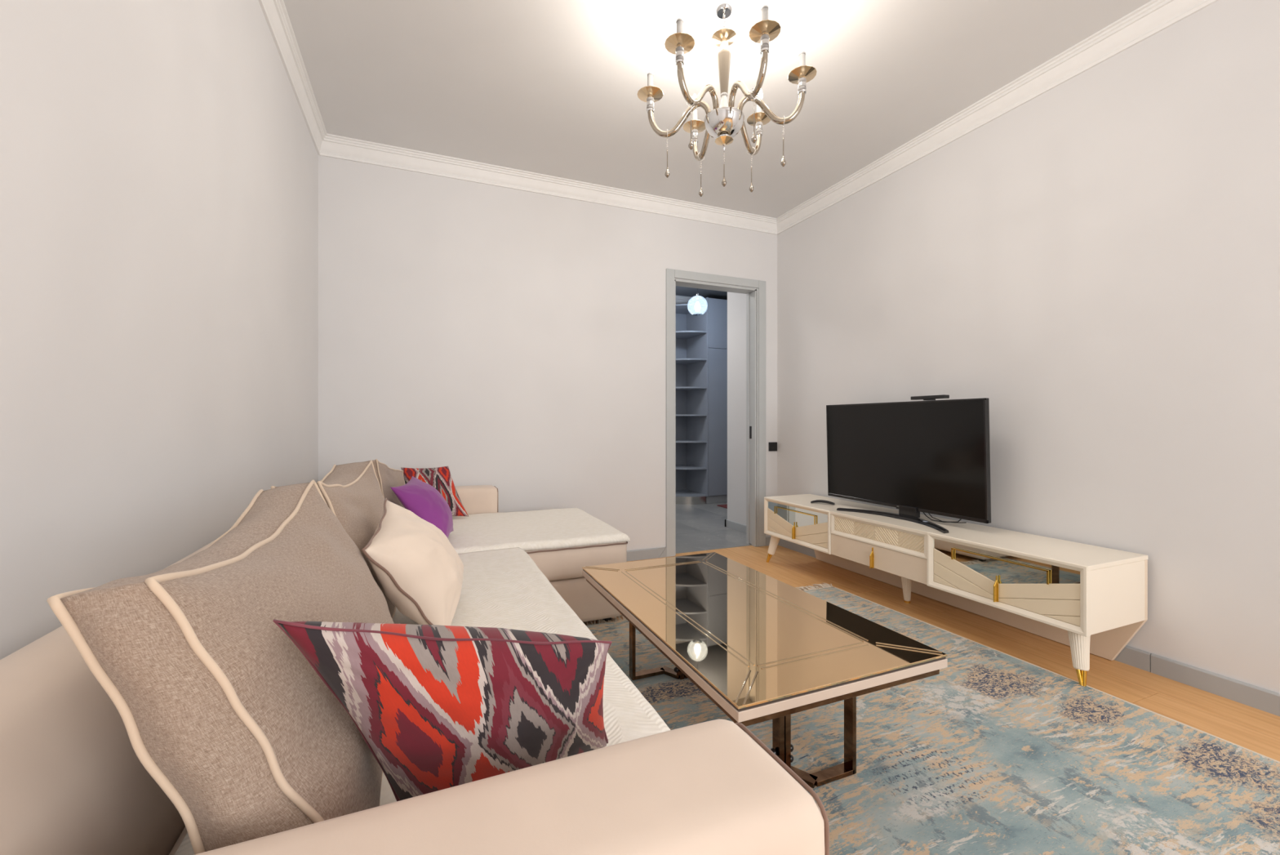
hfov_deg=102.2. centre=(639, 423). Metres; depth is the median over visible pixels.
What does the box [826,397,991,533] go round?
television
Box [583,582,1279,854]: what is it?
rug
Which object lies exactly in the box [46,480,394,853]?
cushion
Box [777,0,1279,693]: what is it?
wall
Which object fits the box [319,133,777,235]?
trim
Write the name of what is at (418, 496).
pillow
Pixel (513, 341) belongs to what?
wall
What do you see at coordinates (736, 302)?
wall
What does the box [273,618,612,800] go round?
pillow
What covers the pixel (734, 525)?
baseboard
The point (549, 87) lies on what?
ceiling
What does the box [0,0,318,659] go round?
wall
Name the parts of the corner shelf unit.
panel, shelf, shelf, shelf, shelf, shelf, shelf, shelf, shelf, panel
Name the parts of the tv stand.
leg, pull handle, flap door, pull handle, drawer, carved drawer, panel, leg, panel, panel, pull handle, flap door, leg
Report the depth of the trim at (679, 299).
6.84 m
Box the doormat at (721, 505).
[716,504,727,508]
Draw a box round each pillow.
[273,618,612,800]
[361,497,463,625]
[390,475,453,537]
[400,465,468,515]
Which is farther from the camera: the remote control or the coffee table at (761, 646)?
the remote control
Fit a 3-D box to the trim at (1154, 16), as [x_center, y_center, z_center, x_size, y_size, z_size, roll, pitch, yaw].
[2.261,-1.619,1.552,0.052,0.111,5.903,0,0,-23]
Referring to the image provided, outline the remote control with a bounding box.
[810,499,835,504]
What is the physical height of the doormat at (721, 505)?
0.010 m
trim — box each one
[257,0,327,155]
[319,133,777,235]
[675,295,702,304]
[776,0,1218,234]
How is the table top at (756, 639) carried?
on the coffee table at (761, 646)
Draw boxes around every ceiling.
[283,0,1151,217]
[675,285,727,299]
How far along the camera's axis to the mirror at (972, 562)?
2.24 m
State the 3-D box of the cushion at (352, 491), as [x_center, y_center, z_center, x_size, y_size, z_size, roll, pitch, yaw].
[-0.930,0.357,1.689,0.274,0.429,0.871,0,0,-23]
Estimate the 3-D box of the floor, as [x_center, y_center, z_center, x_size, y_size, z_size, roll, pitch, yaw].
[1.139,1.050,2.499,5.158,0.101,8.520,0,0,-23]
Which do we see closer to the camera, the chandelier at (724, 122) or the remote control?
the chandelier at (724, 122)
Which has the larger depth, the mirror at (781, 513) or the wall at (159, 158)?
the mirror at (781, 513)
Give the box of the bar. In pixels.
[911,394,949,399]
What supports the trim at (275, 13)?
attached to the wall at (159, 158)
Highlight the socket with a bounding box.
[695,293,699,300]
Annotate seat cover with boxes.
[174,546,670,854]
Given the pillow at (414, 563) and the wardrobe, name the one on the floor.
the wardrobe
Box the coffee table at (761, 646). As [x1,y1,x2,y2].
[582,551,947,787]
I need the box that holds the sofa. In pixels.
[0,480,829,854]
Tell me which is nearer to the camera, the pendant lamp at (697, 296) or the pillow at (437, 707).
the pillow at (437, 707)
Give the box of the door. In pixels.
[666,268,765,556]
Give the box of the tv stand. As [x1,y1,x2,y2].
[764,493,1147,686]
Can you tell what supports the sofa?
on the floor
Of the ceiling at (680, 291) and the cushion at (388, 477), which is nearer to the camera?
the cushion at (388, 477)
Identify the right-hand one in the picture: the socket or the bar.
the bar
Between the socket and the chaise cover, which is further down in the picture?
the chaise cover
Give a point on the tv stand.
(1086, 598)
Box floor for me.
[582,502,1279,760]
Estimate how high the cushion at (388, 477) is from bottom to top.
0.404 m
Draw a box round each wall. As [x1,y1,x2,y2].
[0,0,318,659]
[318,155,777,550]
[727,291,746,524]
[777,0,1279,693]
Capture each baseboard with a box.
[626,535,770,560]
[724,519,746,533]
[777,538,1279,715]
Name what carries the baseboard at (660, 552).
attached to the wall at (513, 341)
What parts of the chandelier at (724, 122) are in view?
drip dish, arm, drip dish, drop chain, drip dish, arm, arm, drop chain, dish, chain, dish, lamp shade, arm, arm, drop chain, drop chain, drip dish, drip dish, arm, drop chain, drip dish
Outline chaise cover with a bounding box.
[448,507,630,553]
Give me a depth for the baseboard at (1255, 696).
1.95 m
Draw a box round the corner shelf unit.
[675,297,708,504]
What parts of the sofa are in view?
backrest, seat, arm, arm, chaise seat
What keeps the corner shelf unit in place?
on the floor
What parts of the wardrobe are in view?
door, door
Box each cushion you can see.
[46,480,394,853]
[271,459,395,618]
[347,458,404,507]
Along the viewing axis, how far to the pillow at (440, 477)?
2.95 m
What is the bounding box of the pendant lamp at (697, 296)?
[687,288,707,315]
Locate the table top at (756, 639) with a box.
[582,551,947,708]
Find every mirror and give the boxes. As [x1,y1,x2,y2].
[767,501,827,527]
[933,538,1079,583]
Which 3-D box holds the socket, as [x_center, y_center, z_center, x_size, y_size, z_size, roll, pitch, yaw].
[0.634,-1.395,5.694,0.044,0.075,0.044,0,0,-23]
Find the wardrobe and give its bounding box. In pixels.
[705,297,727,503]
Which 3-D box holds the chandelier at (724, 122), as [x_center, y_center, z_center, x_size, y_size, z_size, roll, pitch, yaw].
[0.326,-1.296,2.003,0.623,0.755,0.682,0,0,-23]
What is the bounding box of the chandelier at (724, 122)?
[636,0,817,196]
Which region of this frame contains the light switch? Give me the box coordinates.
[768,441,777,450]
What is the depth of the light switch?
4.25 m
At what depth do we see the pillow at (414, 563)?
1.28 m
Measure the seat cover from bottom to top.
0.082 m

